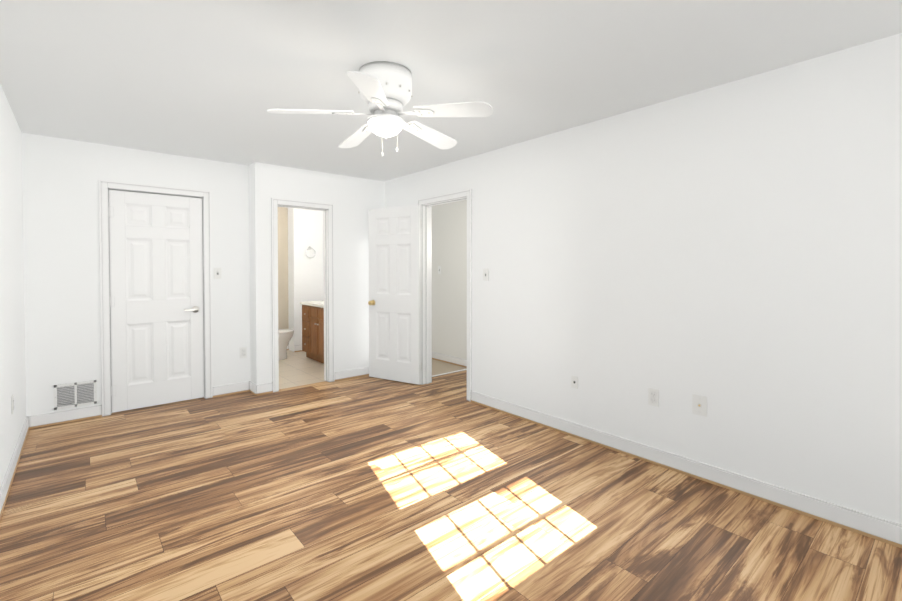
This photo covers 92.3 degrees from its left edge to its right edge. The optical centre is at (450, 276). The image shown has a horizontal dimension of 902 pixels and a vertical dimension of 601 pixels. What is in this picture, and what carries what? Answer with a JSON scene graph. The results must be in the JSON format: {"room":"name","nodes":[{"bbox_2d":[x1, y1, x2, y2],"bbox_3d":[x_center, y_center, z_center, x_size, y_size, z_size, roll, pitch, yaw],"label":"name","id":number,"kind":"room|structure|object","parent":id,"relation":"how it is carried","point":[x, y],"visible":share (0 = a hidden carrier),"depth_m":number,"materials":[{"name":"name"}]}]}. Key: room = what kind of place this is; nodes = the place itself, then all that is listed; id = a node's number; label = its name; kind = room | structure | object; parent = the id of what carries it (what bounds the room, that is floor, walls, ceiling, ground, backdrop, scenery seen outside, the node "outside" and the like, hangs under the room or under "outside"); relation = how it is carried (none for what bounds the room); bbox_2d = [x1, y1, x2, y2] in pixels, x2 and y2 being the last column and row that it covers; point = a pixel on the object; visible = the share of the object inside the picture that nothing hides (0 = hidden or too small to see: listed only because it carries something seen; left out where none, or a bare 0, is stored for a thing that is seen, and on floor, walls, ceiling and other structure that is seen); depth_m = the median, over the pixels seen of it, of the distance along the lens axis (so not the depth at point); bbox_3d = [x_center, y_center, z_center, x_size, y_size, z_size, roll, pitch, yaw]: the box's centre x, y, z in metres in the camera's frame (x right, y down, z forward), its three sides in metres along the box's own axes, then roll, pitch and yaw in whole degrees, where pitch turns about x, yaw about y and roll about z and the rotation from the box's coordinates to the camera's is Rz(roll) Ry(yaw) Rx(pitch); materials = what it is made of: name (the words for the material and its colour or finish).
{"room":"empty bedroom","nodes":[
{"label":"empty bedroom","id":0,"kind":"room"},
{"bbox_2d":[0,84,25,486],"bbox_3d":[-1.743,0.081,1.405,0.120,2.440,5.820,-1,1,-41],"label":"wall","id":1,"kind":"structure","parent":0,"point":[12,350],"depth_m":2.90,"materials":[{"name":"white paint"}]},
{"bbox_2d":[11,394,13,413],"bbox_3d":[-2.896,0.846,2.866,0.008,0.115,0.070,-1,1,-41],"label":"electrical outlet","id":2,"kind":"object","parent":1,"relation":"attached to","point":[12,404],"visible":1,"depth_m":2.84,"materials":[{"name":"white plastic"}]},
{"bbox_2d":[0,416,31,518],"bbox_3d":[-1.691,1.247,1.469,0.017,0.106,5.580,-1,1,-41],"label":"baseboard","id":3,"kind":"structure","parent":1,"relation":"attached to","point":[6,484],"depth_m":2.79,"materials":[{"name":"paint"}]},
{"bbox_2d":[22,133,250,415],"bbox_3d":[-2.885,0.033,4.178,1.747,2.440,0.120,-1,1,-41],"label":"wall","id":4,"kind":"structure","parent":0,"point":[61,177],"depth_m":3.81,"materials":[{"name":"white paint"}]},
{"bbox_2d":[32,405,101,428],"bbox_3d":[-3.308,1.207,3.745,0.455,0.106,0.017,-1,1,-41],"label":"baseboard","id":5,"kind":"structure","parent":4,"relation":"attached to","point":[59,417],"depth_m":3.74,"materials":[{"name":"paint"}]},
{"bbox_2d":[54,380,96,409],"bbox_3d":[-3.271,1.030,3.779,0.282,0.210,0.012,-1,1,-41],"label":"air vent","id":6,"kind":"object","parent":4,"relation":"in","point":[70,395],"visible":1,"depth_m":3.77,"materials":[{"name":"white plastic"}]},
{"bbox_2d":[99,180,212,416],"bbox_3d":[-2.836,0.193,4.208,0.888,2.118,0.142,-1,1,-41],"label":"trim","id":7,"kind":"structure","parent":4,"relation":"attached to","point":[105,186],"depth_m":3.97,"materials":[{"name":"paint"}]},
{"bbox_2d":[109,190,203,412],"bbox_3d":[-2.824,0.226,4.191,0.750,2.030,0.131,-1,1,-41],"label":"closet door","id":8,"kind":"structure","parent":4,"relation":"in","point":[156,293],"depth_m":4.16,"materials":[{"name":"paint"}]},
{"bbox_2d":[214,268,220,278],"bbox_3d":[-2.415,-0.033,4.489,0.070,0.115,0.015,-1,1,-41],"label":"light switch","id":9,"kind":"object","parent":4,"relation":"attached to","point":[217,273],"visible":1,"depth_m":4.49,"materials":[{"name":"white plastic"}]},
{"bbox_2d":[213,381,251,396],"bbox_3d":[-2.318,1.193,4.591,0.374,0.106,0.017,-1,1,-41],"label":"baseboard","id":10,"kind":"structure","parent":4,"relation":"attached to","point":[229,389],"depth_m":4.59,"materials":[{"name":"paint"}]},
{"bbox_2d":[240,347,246,357],"bbox_3d":[-2.232,0.820,4.664,0.070,0.115,0.008,-1,1,-41],"label":"electrical outlet","id":11,"kind":"object","parent":4,"relation":"attached to","point":[243,352],"visible":1,"depth_m":4.66,"materials":[{"name":"white plastic"}]},
{"bbox_2d":[249,162,268,384],"bbox_3d":[-2.794,0.010,5.508,0.120,2.440,2.455,-1,1,-41],"label":"wall","id":12,"kind":"structure","parent":0,"point":[258,374],"depth_m":4.58,"materials":[{"name":"white paint"}]},
{"bbox_2d":[278,207,288,328],"bbox_3d":[-3.102,-0.012,6.780,1.064,2.440,0.120,-1,1,-41],"label":"wall","id":13,"kind":"structure","parent":0,"point":[283,268],"depth_m":7.02,"materials":[{"name":"beige paint"}]},
{"bbox_2d":[288,208,323,351],"bbox_3d":[-2.377,-0.020,7.235,0.630,2.440,0.370,-1,1,-41],"label":"wall","id":14,"kind":"structure","parent":0,"point":[305,272],"depth_m":7.01,"materials":[{"name":"white paint"}]},
{"bbox_2d":[294,345,301,351],"bbox_3d":[-2.297,1.150,7.069,0.510,0.106,0.017,-1,1,-41],"label":"baseboard","id":15,"kind":"structure","parent":14,"relation":"attached to","point":[297,348],"depth_m":6.93,"materials":[{"name":"paint"}]},
{"bbox_2d":[265,163,384,382],"bbox_3d":[-1.346,0.015,5.209,1.694,2.440,0.120,-1,1,-41],"label":"wall","id":16,"kind":"structure","parent":0,"point":[354,200],"depth_m":5.18,"materials":[{"name":"white paint"}]},
{"bbox_2d":[271,198,334,391],"bbox_3d":[-1.690,0.198,4.918,0.706,2.083,0.164,-1,1,-41],"label":"door frame","id":17,"kind":"structure","parent":16,"relation":"attached to","point":[327,209],"depth_m":5.05,"materials":[{"name":"paint"}]},
{"bbox_2d":[335,366,368,380],"bbox_3d":[-1.127,1.180,5.326,0.656,0.106,0.017,-1,1,-41],"label":"baseboard","id":18,"kind":"structure","parent":16,"relation":"attached to","point":[364,371],"depth_m":5.25,"materials":[{"name":"paint"}]},
{"bbox_2d":[424,370,466,399],"bbox_3d":[0.412,1.270,4.944,1.094,0.060,1.430,-1,1,-41],"label":"floor","id":19,"kind":"structure","parent":0,"point":[455,383],"depth_m":5.01,"materials":[{"name":"brown wood"}]},
{"bbox_2d":[432,200,466,358],"bbox_3d":[0.077,0.000,6.064,0.120,2.440,3.800,-1,1,-41],"label":"wall","id":20,"kind":"structure","parent":0,"point":[449,282],"depth_m":6.04,"materials":[{"name":"white paint"}]},
{"bbox_2d":[432,351,466,367],"bbox_3d":[0.025,1.168,6.039,0.017,0.106,3.600,-1,1,-41],"label":"baseboard","id":21,"kind":"structure","parent":20,"relation":"attached to","point":[449,359],"depth_m":6.09,"materials":[{"name":"paint"}]},
{"bbox_2d":[0,350,901,600],"bbox_3d":[-0.755,1.292,3.664,4.531,0.060,7.940,-1,1,-41],"label":"floor","id":22,"kind":"structure","parent":0,"point":[365,488],"depth_m":2.32,"materials":[{"name":"brown wood"}]},
{"bbox_2d":[278,329,293,359],"bbox_3d":[-2.628,0.829,6.292,0.684,0.775,0.400,-1,1,-41],"label":"toilet","id":23,"kind":"object","parent":22,"relation":"on","point":[285,336],"visible":0.29,"depth_m":6.31,"materials":[{"name":"white ceramic"}]},
{"bbox_2d":[300,301,323,363],"bbox_3d":[-1.633,0.738,6.194,0.624,0.960,1.220,-1,1,-41],"label":"bathroom vanity","id":24,"kind":"object","parent":22,"relation":"on","point":[313,330],"visible":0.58,"depth_m":6.14,"materials":[{"name":"brown wood"}]},
{"bbox_2d":[432,369,466,376],"bbox_3d":[-0.054,1.232,5.489,0.854,0.016,0.035,-1,1,-41],"label":"trim","id":25,"kind":"structure","parent":22,"relation":"on","point":[449,372],"depth_m":5.52,"materials":[{"name":"paint"}]},
{"bbox_2d":[0,0,901,181],"bbox_3d":[-0.755,-1.228,3.621,4.531,0.100,7.940,-1,1,-41],"label":"ceiling","id":26,"kind":"structure","parent":0,"point":[215,80],"depth_m":2.34,"materials":[{"name":"white paint"}]},
{"bbox_2d":[267,61,492,155],"bbox_3d":[-0.382,-0.914,2.517,1.196,0.489,1.179,-1,1,-41],"label":"ceiling fan","id":27,"kind":"object","parent":26,"relation":"hanging from","point":[385,89],"visible":1,"depth_m":2.38,"materials":[{"name":"white plastic"}]},
{"bbox_2d":[385,33,901,524],"bbox_3d":[0.940,0.044,3.555,0.120,2.440,5.365,-1,1,-41],"label":"wall","id":28,"kind":"structure","parent":0,"point":[731,251],"depth_m":2.64,"materials":[{"name":"white paint"}]},
{"bbox_2d":[368,205,420,384],"bbox_3d":[-0.670,0.210,5.099,0.749,2.030,0.175,1,1,31],"label":"entry door","id":29,"kind":"structure","parent":28,"relation":"in","point":[394,302],"depth_m":5.07,"materials":[{"name":"paint"}]},
{"bbox_2d":[418,189,471,401],"bbox_3d":[-0.033,0.185,4.696,0.164,2.118,0.886,-1,1,-41],"label":"door frame","id":30,"kind":"structure","parent":28,"relation":"attached to","point":[426,204],"depth_m":4.94,"materials":[{"name":"paint"}]},
{"bbox_2d":[483,269,488,280],"bbox_3d":[0.331,-0.017,4.162,0.015,0.115,0.070,-1,1,-41],"label":"light switch","id":31,"kind":"object","parent":28,"relation":"attached to","point":[485,274],"visible":1,"depth_m":4.16,"materials":[{"name":"white plastic"}]},
{"bbox_2d":[571,376,577,388],"bbox_3d":[0.977,0.836,3.427,0.008,0.095,0.058,-1,1,-41],"label":"electrical outlet","id":32,"kind":"object","parent":28,"relation":"attached to","point":[574,381],"visible":1,"depth_m":3.42,"materials":[{"name":"white plastic"}]},
{"bbox_2d":[648,388,658,406],"bbox_3d":[1.379,0.824,2.955,0.008,0.115,0.070,-1,1,-41],"label":"electrical outlet","id":33,"kind":"object","parent":28,"relation":"attached to","point":[653,397],"visible":1,"depth_m":2.95,"materials":[{"name":"white plastic"}]},
{"bbox_2d":[471,391,901,547],"bbox_3d":[1.416,1.222,2.912,0.017,0.106,3.737,-1,1,-41],"label":"baseboard","id":34,"kind":"structure","parent":28,"relation":"attached to","point":[874,527],"depth_m":2.63,"materials":[{"name":"paint"}]},
{"bbox_2d":[692,394,706,416],"bbox_3d":[1.567,0.813,2.733,0.012,0.125,0.085,-1,1,-41],"label":"cable wall plate","id":35,"kind":"object","parent":28,"relation":"attached to","point":[699,404],"visible":1,"depth_m":2.73,"materials":[{"name":"white plastic"}]}
]}

